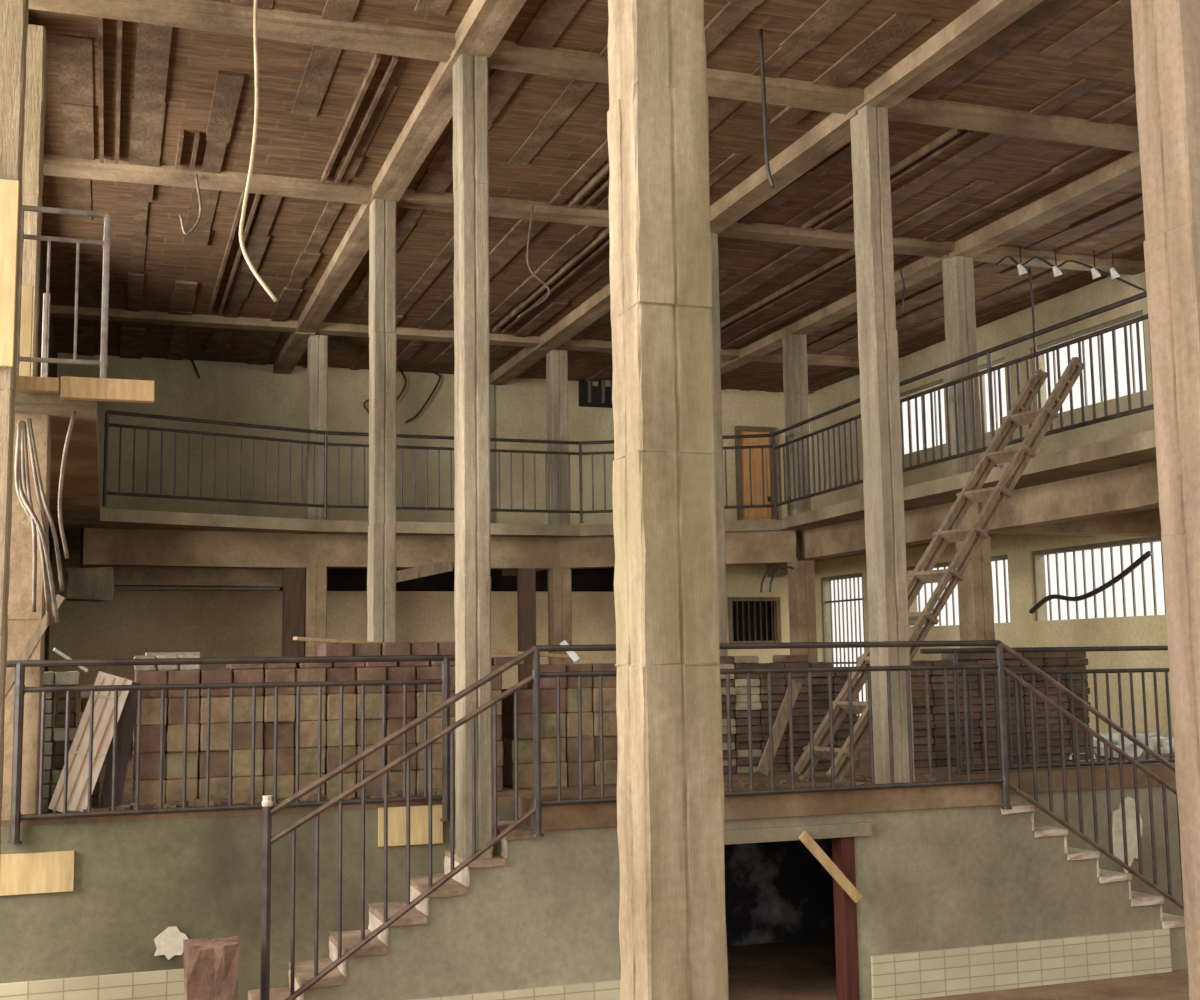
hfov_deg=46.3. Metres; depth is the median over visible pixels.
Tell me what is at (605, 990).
trim
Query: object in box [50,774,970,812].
rubble
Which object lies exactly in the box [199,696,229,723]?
block
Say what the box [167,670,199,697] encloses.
block
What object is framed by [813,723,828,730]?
brick
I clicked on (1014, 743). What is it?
brick
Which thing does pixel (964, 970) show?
wall tiles
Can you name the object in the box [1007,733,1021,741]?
brick
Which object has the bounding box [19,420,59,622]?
cable
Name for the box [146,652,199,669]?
block
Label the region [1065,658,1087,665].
brick
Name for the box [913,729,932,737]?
brick
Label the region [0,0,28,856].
concrete column
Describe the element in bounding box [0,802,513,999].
wall
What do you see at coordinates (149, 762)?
block
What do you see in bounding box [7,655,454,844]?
railing
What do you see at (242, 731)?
block
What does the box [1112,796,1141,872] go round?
plaster splash
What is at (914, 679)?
brick
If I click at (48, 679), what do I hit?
loose stone
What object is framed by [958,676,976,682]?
brick
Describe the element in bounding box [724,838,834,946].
wall
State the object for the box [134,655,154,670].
block
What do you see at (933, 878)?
wall
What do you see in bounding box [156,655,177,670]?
block
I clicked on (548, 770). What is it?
block
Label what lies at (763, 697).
brick
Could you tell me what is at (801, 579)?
concrete column
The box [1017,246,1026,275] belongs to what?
holder
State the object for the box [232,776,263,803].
block
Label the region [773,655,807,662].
brick
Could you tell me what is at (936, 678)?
brick
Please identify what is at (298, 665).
clay piece
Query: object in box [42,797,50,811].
loose stone
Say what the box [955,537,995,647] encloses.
concrete column
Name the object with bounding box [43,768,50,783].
loose stone
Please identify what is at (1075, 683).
brick
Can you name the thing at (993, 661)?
brick
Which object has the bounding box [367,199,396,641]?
concrete column
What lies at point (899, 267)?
cable
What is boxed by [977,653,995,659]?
brick
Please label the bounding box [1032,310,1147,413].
window
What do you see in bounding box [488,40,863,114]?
ceiling beam
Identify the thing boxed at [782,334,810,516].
concrete column
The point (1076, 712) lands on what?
brick
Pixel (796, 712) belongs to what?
brick
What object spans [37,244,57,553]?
wall
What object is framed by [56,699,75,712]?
loose stone
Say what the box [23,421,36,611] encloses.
cable
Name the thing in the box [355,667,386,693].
block
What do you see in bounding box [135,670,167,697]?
block
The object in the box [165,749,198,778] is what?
block
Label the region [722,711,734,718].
brick
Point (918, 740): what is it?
brick
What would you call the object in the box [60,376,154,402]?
plank
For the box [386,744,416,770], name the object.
block
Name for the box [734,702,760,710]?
brick
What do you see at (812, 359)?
ceiling beam
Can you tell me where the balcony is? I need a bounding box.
[15,381,1160,586]
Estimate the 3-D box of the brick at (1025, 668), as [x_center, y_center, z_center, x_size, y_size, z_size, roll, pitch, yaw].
[3.666,1.466,12.118,0.221,0.068,0.237,1,-7,-19]
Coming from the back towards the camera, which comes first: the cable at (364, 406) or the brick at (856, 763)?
the cable at (364, 406)
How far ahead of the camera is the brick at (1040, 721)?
11.97 m
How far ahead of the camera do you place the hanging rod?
9.44 m
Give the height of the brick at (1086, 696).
0.068 m
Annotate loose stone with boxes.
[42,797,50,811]
[43,671,53,684]
[43,685,54,698]
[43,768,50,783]
[43,783,50,797]
[44,741,52,754]
[44,755,50,769]
[45,699,53,712]
[45,713,52,726]
[45,726,51,740]
[50,783,56,796]
[51,769,62,783]
[52,726,77,740]
[54,671,79,684]
[54,755,64,768]
[55,712,75,726]
[55,740,72,754]
[56,685,75,698]
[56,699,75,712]
[78,713,82,725]
[79,685,93,698]
[81,698,88,711]
[87,796,98,807]
[92,781,99,795]
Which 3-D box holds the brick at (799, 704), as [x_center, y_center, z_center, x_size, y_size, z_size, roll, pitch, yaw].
[1.578,1.685,11.562,0.221,0.068,0.237,1,-7,-19]
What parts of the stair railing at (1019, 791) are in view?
rail, rail, rail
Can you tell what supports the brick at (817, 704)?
on the brick at (816, 712)
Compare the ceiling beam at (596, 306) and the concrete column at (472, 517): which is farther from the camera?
the ceiling beam at (596, 306)
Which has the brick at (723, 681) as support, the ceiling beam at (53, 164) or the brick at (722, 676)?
the brick at (722, 676)
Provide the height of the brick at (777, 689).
0.068 m
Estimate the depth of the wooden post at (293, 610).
17.19 m
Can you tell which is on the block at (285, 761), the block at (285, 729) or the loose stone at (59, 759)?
the block at (285, 729)
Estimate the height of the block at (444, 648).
0.184 m
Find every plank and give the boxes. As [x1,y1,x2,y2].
[16,376,59,393]
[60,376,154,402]
[293,637,590,658]
[396,560,452,582]
[756,679,801,775]
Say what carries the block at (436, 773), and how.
on the platform
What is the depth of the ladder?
11.12 m
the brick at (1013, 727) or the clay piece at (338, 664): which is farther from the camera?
the brick at (1013, 727)
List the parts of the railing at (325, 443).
post, rail, rail, rail, post, rail, rail, rail, post, rail, rail, rail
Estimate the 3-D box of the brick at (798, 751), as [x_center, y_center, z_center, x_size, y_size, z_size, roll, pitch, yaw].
[1.589,2.057,11.507,0.221,0.068,0.237,1,-7,-19]
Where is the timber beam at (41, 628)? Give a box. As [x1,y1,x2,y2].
[5,594,64,695]
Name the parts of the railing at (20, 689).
foot plate, post, rail, rail, rail, post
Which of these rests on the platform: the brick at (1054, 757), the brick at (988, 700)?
the brick at (1054, 757)
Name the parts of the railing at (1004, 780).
post, foot plate, rail, rail, rail, rail, rail, rail, post, foot plate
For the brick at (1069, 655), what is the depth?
12.17 m
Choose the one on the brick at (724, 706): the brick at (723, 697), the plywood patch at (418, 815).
the brick at (723, 697)
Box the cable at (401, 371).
[397,370,406,399]
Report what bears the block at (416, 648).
on the block
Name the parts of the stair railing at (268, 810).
post, rail, rail, rail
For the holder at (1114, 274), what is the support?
hanging from the ceiling
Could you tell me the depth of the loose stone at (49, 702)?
9.10 m
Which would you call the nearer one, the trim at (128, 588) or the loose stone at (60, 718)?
the loose stone at (60, 718)
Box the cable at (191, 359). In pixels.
[190,358,199,378]
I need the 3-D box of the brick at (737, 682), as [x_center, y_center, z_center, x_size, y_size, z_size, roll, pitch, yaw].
[1.157,1.487,11.427,0.220,0.068,0.238,1,-7,-19]
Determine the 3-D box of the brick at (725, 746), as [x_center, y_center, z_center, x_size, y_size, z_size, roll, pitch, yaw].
[0.943,1.981,11.315,0.220,0.068,0.238,1,-7,-19]
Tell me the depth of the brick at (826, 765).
11.44 m
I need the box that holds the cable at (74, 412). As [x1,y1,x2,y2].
[58,410,76,558]
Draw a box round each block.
[131,778,165,806]
[132,752,165,780]
[133,724,165,752]
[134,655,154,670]
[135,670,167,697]
[135,697,167,725]
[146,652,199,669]
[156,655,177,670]
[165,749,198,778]
[165,776,197,805]
[166,697,199,724]
[166,723,198,751]
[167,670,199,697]
[178,655,199,669]
[183,936,238,999]
[197,775,228,800]
[198,723,228,750]
[198,748,228,777]
[199,669,232,696]
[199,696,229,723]
[232,669,263,695]
[232,749,263,776]
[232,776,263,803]
[233,695,263,722]
[233,722,262,749]
[262,695,295,721]
[262,721,293,748]
[262,775,294,799]
[263,669,295,695]
[263,748,293,775]
[293,668,325,694]
[294,720,325,747]
[294,747,325,773]
[294,773,324,800]
[295,695,325,720]
[318,642,352,655]
[324,719,355,745]
[324,772,355,798]
[325,667,355,693]
[325,693,356,719]
[325,746,355,772]
[353,642,380,655]
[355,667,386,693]
[355,693,386,718]
[355,719,381,744]
[355,745,381,771]
[355,771,381,797]
[380,642,409,655]
[386,667,415,692]
[386,692,415,718]
[386,718,415,744]
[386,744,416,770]
[388,770,415,794]
[410,642,437,654]
[415,666,441,691]
[415,691,441,716]
[415,717,441,743]
[415,743,441,768]
[415,769,441,794]
[438,642,454,654]
[438,691,454,716]
[450,666,454,691]
[450,717,455,741]
[454,742,455,767]
[491,665,501,690]
[492,690,501,714]
[492,715,501,740]
[492,740,503,766]
[492,766,502,791]
[501,688,532,713]
[501,713,532,738]
[501,737,532,763]
[502,761,533,788]
[527,664,566,688]
[540,688,566,713]
[541,713,565,737]
[541,737,565,762]
[541,762,566,787]
[560,688,591,712]
[564,737,594,761]
[565,664,591,688]
[565,712,592,736]
[565,761,593,785]
[591,663,616,687]
[592,687,616,711]
[592,712,616,735]
[593,736,617,760]
[594,760,617,784]
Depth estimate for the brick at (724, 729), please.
11.22 m
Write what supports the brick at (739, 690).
on the brick at (754, 697)
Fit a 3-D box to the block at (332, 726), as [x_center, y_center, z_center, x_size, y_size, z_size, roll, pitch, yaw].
[-1.834,1.623,9.817,0.206,0.183,0.366,1,-7,-19]
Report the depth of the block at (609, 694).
10.46 m
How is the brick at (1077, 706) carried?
on the brick at (1076, 712)
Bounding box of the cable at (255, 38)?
[239,0,277,301]
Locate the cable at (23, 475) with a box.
[21,421,50,610]
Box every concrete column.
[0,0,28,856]
[1,413,50,819]
[22,24,46,376]
[304,566,326,656]
[305,335,327,519]
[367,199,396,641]
[453,54,492,859]
[546,350,569,524]
[547,568,572,663]
[607,0,728,999]
[711,233,727,655]
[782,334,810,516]
[787,561,817,661]
[850,106,914,783]
[942,256,981,475]
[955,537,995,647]
[1131,0,1199,999]
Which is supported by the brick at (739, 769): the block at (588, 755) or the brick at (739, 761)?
the brick at (739, 761)
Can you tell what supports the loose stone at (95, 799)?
on the platform
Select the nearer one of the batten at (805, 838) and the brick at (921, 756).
the batten at (805, 838)
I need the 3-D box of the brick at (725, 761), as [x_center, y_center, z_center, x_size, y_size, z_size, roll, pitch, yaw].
[0.950,2.105,11.297,0.220,0.068,0.238,1,-7,-19]
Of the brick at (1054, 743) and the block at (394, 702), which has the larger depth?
the brick at (1054, 743)
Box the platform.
[1,718,1175,829]
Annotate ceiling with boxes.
[28,0,1144,393]
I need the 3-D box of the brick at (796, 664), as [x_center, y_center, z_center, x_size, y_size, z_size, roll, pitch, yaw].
[1.578,1.373,11.581,0.221,0.068,0.237,1,-7,-19]
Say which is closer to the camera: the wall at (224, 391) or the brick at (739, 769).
the brick at (739, 769)
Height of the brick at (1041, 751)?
0.068 m
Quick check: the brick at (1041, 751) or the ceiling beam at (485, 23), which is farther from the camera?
the brick at (1041, 751)
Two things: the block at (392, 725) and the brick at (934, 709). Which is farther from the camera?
the brick at (934, 709)
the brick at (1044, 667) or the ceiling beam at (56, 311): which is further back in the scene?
the ceiling beam at (56, 311)
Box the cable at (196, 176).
[179,174,201,234]
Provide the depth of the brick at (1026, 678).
11.96 m
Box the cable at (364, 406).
[363,399,368,412]
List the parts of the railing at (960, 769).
post, rail, rail, rail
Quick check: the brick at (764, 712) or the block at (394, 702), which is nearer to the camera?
the block at (394, 702)
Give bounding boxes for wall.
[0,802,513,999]
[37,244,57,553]
[43,550,51,685]
[48,353,813,734]
[114,568,614,591]
[544,805,1006,999]
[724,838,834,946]
[809,272,1172,737]
[1010,785,1183,916]
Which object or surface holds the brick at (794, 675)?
on the brick at (804, 681)
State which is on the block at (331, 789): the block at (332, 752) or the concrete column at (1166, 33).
the block at (332, 752)
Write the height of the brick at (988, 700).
0.068 m
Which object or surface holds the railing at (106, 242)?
attached to the balcony
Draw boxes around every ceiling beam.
[29,0,455,62]
[43,153,371,204]
[50,305,296,332]
[273,332,314,373]
[296,200,371,332]
[315,322,539,347]
[370,56,455,202]
[397,189,608,226]
[451,0,525,60]
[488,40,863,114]
[489,346,552,384]
[537,283,610,349]
[556,339,739,359]
[710,107,857,233]
[718,221,953,257]
[720,358,750,374]
[737,254,948,360]
[753,352,858,367]
[856,0,1042,110]
[888,97,1138,151]
[948,152,1141,258]
[973,246,1144,274]
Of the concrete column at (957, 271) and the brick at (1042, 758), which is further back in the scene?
the concrete column at (957, 271)
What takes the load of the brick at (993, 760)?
on the platform
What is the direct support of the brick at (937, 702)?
on the brick at (934, 709)
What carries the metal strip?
on the balcony
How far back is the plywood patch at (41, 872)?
8.55 m
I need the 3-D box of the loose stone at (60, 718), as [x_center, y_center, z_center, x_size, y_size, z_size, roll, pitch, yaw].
[-3.504,1.440,9.205,0.125,0.091,0.206,1,-7,-17]
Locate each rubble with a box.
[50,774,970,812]
[1069,731,1174,760]
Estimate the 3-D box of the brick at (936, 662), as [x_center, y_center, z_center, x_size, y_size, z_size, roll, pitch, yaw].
[2.825,1.381,11.817,0.221,0.068,0.237,1,-7,-20]
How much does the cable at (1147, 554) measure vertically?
0.597 m
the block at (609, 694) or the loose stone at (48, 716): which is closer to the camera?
the loose stone at (48, 716)
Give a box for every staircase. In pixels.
[248,820,544,999]
[1001,801,1187,969]
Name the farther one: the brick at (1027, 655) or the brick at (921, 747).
the brick at (1027, 655)
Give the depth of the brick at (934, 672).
11.68 m
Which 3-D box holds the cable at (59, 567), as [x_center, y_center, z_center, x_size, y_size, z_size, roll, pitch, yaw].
[-3.415,0.025,8.636,0.292,1.080,0.055,-3,-7,16]
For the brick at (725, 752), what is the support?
on the brick at (725, 761)
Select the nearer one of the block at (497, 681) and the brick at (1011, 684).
the block at (497, 681)
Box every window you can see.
[578,379,612,407]
[728,597,780,642]
[821,573,866,717]
[900,379,945,451]
[906,554,1010,626]
[978,358,1006,432]
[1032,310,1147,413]
[1032,535,1165,620]
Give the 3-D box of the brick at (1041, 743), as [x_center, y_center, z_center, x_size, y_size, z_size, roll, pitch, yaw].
[3.685,2.084,12.018,0.221,0.068,0.237,1,-7,-19]
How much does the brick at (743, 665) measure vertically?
0.068 m
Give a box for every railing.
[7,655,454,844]
[16,205,110,377]
[102,410,778,522]
[260,646,535,999]
[532,640,1011,836]
[773,291,1153,519]
[920,646,1174,774]
[1000,641,1183,909]
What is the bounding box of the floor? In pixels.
[727,937,1188,999]
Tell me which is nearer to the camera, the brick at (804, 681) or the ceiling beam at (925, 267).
the brick at (804, 681)
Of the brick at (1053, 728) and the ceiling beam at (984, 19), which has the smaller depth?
the ceiling beam at (984, 19)
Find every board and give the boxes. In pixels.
[0,179,19,366]
[19,285,33,375]
[48,671,131,812]
[99,682,140,807]
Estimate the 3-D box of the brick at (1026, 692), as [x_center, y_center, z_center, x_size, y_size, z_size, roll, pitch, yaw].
[3.676,1.650,12.071,0.221,0.068,0.236,1,-7,-20]
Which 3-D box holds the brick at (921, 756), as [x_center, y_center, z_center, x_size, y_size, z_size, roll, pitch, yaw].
[2.630,2.119,11.640,0.221,0.068,0.237,1,-7,-19]
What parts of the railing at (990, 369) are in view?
post, rail, rail, rail, rail, rail, rail, post, rail, rail, rail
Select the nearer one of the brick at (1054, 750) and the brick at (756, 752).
the brick at (756, 752)
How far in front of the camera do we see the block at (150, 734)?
9.25 m
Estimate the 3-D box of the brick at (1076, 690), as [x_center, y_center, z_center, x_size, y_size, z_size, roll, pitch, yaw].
[4.102,1.660,12.217,0.221,0.068,0.237,1,-7,-19]
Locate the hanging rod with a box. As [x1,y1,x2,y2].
[759,29,774,188]
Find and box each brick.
[130,802,148,808]
[168,800,188,806]
[213,798,232,805]
[308,794,326,800]
[391,790,402,796]
[720,656,733,663]
[720,664,733,668]
[720,674,733,678]
[720,679,733,686]
[721,687,735,694]
[721,695,734,702]
[722,703,734,710]
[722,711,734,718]
[722,718,735,726]
[722,726,735,734]
[722,734,734,741]
[722,742,734,749]
[723,750,736,758]
[723,758,735,765]
[723,766,735,773]
[732,656,758,663]
[732,679,759,686]
[733,710,760,717]
[733,718,759,725]
[734,663,758,668]
[734,674,759,678]
[734,694,759,702]
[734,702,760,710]
[734,725,761,733]
[734,734,761,742]
[734,742,760,749]
[735,686,759,694]
[735,749,761,757]
[735,757,760,765]
[736,765,757,773]
[756,686,785,693]
[757,663,784,667]
[758,673,784,678]
[759,678,785,686]
[759,694,783,701]
[759,740,785,748]
[760,701,781,709]
[760,709,778,716]
[760,717,775,725]
[761,726,787,733]
[761,733,785,740]
[761,748,785,755]
[761,756,786,763]
[769,764,787,772]
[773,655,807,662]
[783,678,807,685]
[784,662,808,667]
[784,673,807,678]
[784,693,808,701]
[785,685,807,693]
[785,739,809,747]
[785,747,803,755]
[786,724,809,732]
[786,732,809,740]
[786,756,807,763]
[787,716,808,724]
[793,701,808,708]
[793,708,808,715]
[806,662,832,666]
[808,716,834,723]
[812,672,834,677]
[812,677,832,684]
[812,685,832,692]
[812,693,832,699]
[812,700,832,708]
[813,708,828,715]
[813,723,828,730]
[815,762,830,769]
[817,759,830,762]
[832,677,847,684]
[832,684,854,691]
[832,692,857,699]
[834,672,851,677]
[835,730,860,738]
[836,738,857,745]
[837,722,855,730]
[839,761,859,768]
[841,715,857,722]
[911,660,931,665]
[911,670,931,675]
[911,676,929,683]
[911,683,931,691]
[911,691,932,698]
[912,698,933,706]
[913,707,931,714]
[913,713,932,721]
[913,721,934,729]
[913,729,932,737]
[914,736,933,744]
[914,744,932,752]
[914,752,935,760]
[914,760,935,767]
[925,660,952,664]
[930,670,952,675]
[930,675,952,682]
[930,683,953,690]
[930,698,953,705]
[930,705,954,713]
[931,690,953,698]
[932,721,954,728]
[932,728,955,736]
[932,736,955,744]
[932,743,955,751]
[933,713,954,721]
[935,751,956,758]
[935,759,956,766]
[941,653,977,659]
[953,705,979,712]
[954,720,978,727]
[955,743,979,750]
[958,660,975,664]
[958,669,977,671]
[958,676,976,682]
[959,682,978,690]
[959,690,977,696]
[959,697,979,705]
[960,712,979,719]
[960,727,980,735]
[961,735,980,743]
[961,750,981,758]
[962,758,982,765]
[976,659,995,663]
[976,682,997,689]
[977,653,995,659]
[977,675,996,682]
[977,697,997,703]
[977,727,999,734]
[978,689,997,697]
[979,704,998,711]
[979,712,998,719]
[979,719,998,726]
[979,742,999,749]
[980,734,999,742]
[980,749,1000,757]
[982,757,1000,764]
[1003,652,1021,658]
[1004,659,1020,666]
[1004,675,1022,681]
[1005,682,1022,688]
[1005,689,1023,696]
[1005,696,1023,703]
[1006,666,1022,670]
[1006,703,1023,711]
[1006,711,1024,718]
[1006,718,1024,726]
[1007,726,1025,733]
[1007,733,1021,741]
[1007,741,1026,748]
[1008,749,1026,756]
[1008,756,1022,763]
[1020,666,1042,670]
[1021,659,1043,665]
[1022,652,1043,658]
[1022,681,1044,688]
[1023,675,1043,681]
[1023,695,1043,703]
[1024,688,1044,695]
[1024,703,1044,710]
[1024,710,1044,718]
[1024,718,1044,725]
[1025,725,1045,732]
[1025,732,1045,740]
[1025,748,1046,754]
[1026,740,1045,748]
[1026,755,1046,762]
[1042,652,1065,658]
[1042,666,1064,669]
[1043,658,1065,665]
[1045,732,1069,739]
[1047,680,1065,687]
[1048,674,1064,680]
[1048,687,1065,695]
[1048,695,1067,701]
[1048,702,1068,710]
[1049,710,1067,717]
[1049,717,1067,724]
[1050,724,1069,732]
[1050,739,1068,746]
[1051,746,1071,753]
[1051,754,1069,761]
[1062,652,1085,658]
[1064,665,1085,669]
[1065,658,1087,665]
[1065,674,1087,679]
[1065,680,1087,687]
[1067,687,1089,694]
[1067,702,1090,709]
[1067,716,1089,724]
[1068,694,1088,701]
[1068,709,1088,715]
[1068,723,1088,730]
[1068,738,1089,746]
[1069,731,1088,738]
[1070,753,1089,760]
[1071,746,1089,752]
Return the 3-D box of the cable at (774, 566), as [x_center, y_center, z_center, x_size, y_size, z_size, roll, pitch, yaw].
[2.148,0.985,17.488,0.408,0.343,0.038,4,-8,-35]
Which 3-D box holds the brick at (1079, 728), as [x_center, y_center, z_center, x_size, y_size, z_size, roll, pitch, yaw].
[4.094,1.974,12.207,0.221,0.068,0.236,1,-7,-19]
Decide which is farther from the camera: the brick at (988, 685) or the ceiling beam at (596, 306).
the ceiling beam at (596, 306)
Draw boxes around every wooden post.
[282,568,304,656]
[517,568,535,688]
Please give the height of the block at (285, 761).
0.184 m
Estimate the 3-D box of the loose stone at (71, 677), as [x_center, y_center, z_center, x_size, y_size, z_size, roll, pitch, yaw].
[-3.510,1.172,9.241,0.155,0.090,0.204,2,-7,-23]
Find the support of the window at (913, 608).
in the wall at (1106, 291)
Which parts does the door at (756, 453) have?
panel, panel, panel, panel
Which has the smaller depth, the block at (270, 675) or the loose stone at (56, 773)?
the loose stone at (56, 773)
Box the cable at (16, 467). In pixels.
[14,422,53,623]
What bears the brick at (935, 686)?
on the brick at (939, 694)
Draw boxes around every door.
[735,426,775,519]
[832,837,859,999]
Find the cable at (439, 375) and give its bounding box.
[405,372,440,422]
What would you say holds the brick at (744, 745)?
on the brick at (756, 752)
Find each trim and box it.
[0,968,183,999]
[114,586,279,590]
[413,980,620,999]
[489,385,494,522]
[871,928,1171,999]
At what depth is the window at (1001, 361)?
18.16 m
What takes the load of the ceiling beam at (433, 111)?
attached to the ceiling
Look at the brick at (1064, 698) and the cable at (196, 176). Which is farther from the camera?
the brick at (1064, 698)
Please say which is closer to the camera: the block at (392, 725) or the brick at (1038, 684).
the block at (392, 725)
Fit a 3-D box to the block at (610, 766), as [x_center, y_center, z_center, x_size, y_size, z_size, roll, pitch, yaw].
[0.001,2.043,10.586,0.206,0.183,0.366,1,-7,-19]
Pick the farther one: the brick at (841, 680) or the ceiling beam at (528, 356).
the ceiling beam at (528, 356)
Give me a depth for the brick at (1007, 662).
11.95 m
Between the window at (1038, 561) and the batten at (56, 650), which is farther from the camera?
the window at (1038, 561)
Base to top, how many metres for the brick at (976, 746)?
0.068 m
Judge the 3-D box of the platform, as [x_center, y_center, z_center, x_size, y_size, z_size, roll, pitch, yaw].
[-0.059,2.715,14.989,11.320,0.160,11.150,1,-7,-19]
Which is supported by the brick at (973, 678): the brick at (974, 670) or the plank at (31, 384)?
the brick at (974, 670)
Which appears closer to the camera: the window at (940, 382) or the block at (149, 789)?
the block at (149, 789)
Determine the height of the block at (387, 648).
0.184 m
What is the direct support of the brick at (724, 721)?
on the brick at (724, 729)
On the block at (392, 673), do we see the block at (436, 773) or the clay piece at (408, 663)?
the clay piece at (408, 663)
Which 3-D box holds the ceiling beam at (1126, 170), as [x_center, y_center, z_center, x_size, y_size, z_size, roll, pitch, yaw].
[4.245,-2.749,13.121,0.251,0.153,3.181,1,-7,-19]
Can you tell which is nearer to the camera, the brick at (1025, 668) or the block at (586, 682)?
the block at (586, 682)
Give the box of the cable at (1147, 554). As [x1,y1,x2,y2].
[1029,551,1151,613]
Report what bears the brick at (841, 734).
on the brick at (839, 742)
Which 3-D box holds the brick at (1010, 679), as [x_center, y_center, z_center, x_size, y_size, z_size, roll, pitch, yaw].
[3.461,1.521,12.016,0.221,0.068,0.237,1,-7,-20]
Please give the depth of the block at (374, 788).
9.67 m
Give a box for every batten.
[53,648,87,671]
[560,640,579,661]
[798,831,861,902]
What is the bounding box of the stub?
[66,567,113,601]
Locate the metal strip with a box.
[41,293,49,376]
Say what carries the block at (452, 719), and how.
on the block at (454, 742)
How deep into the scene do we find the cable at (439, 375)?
20.45 m
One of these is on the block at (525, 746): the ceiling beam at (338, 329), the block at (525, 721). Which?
the block at (525, 721)
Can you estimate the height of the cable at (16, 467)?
1.247 m
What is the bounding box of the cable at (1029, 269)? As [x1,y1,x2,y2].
[1028,268,1035,352]
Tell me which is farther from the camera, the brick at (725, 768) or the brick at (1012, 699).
the brick at (1012, 699)
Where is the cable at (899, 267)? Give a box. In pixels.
[898,266,904,310]
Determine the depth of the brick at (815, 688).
11.55 m
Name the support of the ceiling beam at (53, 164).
attached to the ceiling
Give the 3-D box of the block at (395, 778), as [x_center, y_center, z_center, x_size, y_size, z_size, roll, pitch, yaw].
[-1.438,1.990,9.929,0.206,0.184,0.365,1,-7,-19]
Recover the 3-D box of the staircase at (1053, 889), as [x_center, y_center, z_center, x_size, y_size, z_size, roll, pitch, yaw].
[3.721,2.910,10.700,1.935,1.277,0.661,1,-7,-19]
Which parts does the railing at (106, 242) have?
post, rail, rail, rail, post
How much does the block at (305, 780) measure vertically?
0.184 m
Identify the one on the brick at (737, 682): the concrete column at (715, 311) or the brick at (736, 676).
the brick at (736, 676)
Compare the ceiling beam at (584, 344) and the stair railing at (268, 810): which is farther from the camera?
the ceiling beam at (584, 344)
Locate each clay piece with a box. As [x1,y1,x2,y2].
[226,664,263,669]
[263,663,295,668]
[296,663,331,667]
[332,662,364,667]
[365,662,396,666]
[397,661,429,666]
[429,661,454,665]
[491,656,523,664]
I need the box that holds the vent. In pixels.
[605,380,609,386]
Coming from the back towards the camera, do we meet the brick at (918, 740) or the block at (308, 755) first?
the brick at (918, 740)
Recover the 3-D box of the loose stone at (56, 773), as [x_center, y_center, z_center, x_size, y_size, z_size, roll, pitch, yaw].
[-3.505,1.799,9.181,0.155,0.090,0.204,2,-7,-22]
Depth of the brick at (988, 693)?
11.84 m
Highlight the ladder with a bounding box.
[794,357,1084,784]
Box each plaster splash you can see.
[154,926,187,959]
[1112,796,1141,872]
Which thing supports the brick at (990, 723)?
on the brick at (990, 730)
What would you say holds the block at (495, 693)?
on the block at (499, 721)
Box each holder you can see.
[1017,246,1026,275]
[1052,248,1061,276]
[1091,250,1100,278]
[1110,253,1118,278]
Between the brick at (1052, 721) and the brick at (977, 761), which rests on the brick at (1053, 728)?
the brick at (1052, 721)
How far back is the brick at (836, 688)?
11.57 m
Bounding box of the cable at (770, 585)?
[769,565,793,591]
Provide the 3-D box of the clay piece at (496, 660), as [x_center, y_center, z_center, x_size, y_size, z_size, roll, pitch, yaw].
[-0.701,1.178,10.280,0.225,0.065,0.306,1,-7,-19]
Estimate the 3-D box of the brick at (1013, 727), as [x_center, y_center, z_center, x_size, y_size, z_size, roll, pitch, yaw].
[3.468,1.956,11.971,0.221,0.068,0.237,1,-7,-19]
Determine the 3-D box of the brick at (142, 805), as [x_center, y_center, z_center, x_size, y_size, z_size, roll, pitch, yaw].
[-2.944,1.964,8.972,0.106,0.061,0.095,6,-9,-44]
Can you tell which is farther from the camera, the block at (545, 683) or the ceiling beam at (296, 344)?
the ceiling beam at (296, 344)
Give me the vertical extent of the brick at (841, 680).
0.068 m
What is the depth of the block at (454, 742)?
9.89 m
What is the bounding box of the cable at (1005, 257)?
[996,256,1145,291]
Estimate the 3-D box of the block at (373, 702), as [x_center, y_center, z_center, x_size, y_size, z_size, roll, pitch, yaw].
[-1.639,1.450,9.907,0.206,0.183,0.366,1,-7,-20]
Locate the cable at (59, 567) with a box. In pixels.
[28,419,63,590]
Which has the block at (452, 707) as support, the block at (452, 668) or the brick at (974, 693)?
the block at (452, 668)
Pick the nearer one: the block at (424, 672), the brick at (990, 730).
the block at (424, 672)
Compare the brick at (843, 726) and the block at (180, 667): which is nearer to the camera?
the block at (180, 667)
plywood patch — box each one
[0,851,73,895]
[378,805,442,846]
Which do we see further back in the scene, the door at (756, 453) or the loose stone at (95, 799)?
the door at (756, 453)
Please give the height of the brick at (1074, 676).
0.068 m
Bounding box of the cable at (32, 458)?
[25,418,49,625]
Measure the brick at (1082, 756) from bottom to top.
0.068 m
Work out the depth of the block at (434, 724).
9.85 m
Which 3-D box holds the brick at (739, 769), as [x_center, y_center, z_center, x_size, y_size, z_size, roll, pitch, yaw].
[1.161,2.172,11.365,0.220,0.068,0.238,1,-7,-19]
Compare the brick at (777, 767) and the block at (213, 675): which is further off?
the brick at (777, 767)
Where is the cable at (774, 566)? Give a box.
[760,565,784,592]
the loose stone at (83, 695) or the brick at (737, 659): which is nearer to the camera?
the loose stone at (83, 695)
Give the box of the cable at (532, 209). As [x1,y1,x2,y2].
[517,206,549,317]
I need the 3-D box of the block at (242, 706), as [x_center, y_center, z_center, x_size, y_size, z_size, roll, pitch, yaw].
[-2.431,1.433,9.649,0.206,0.183,0.366,1,-7,-19]

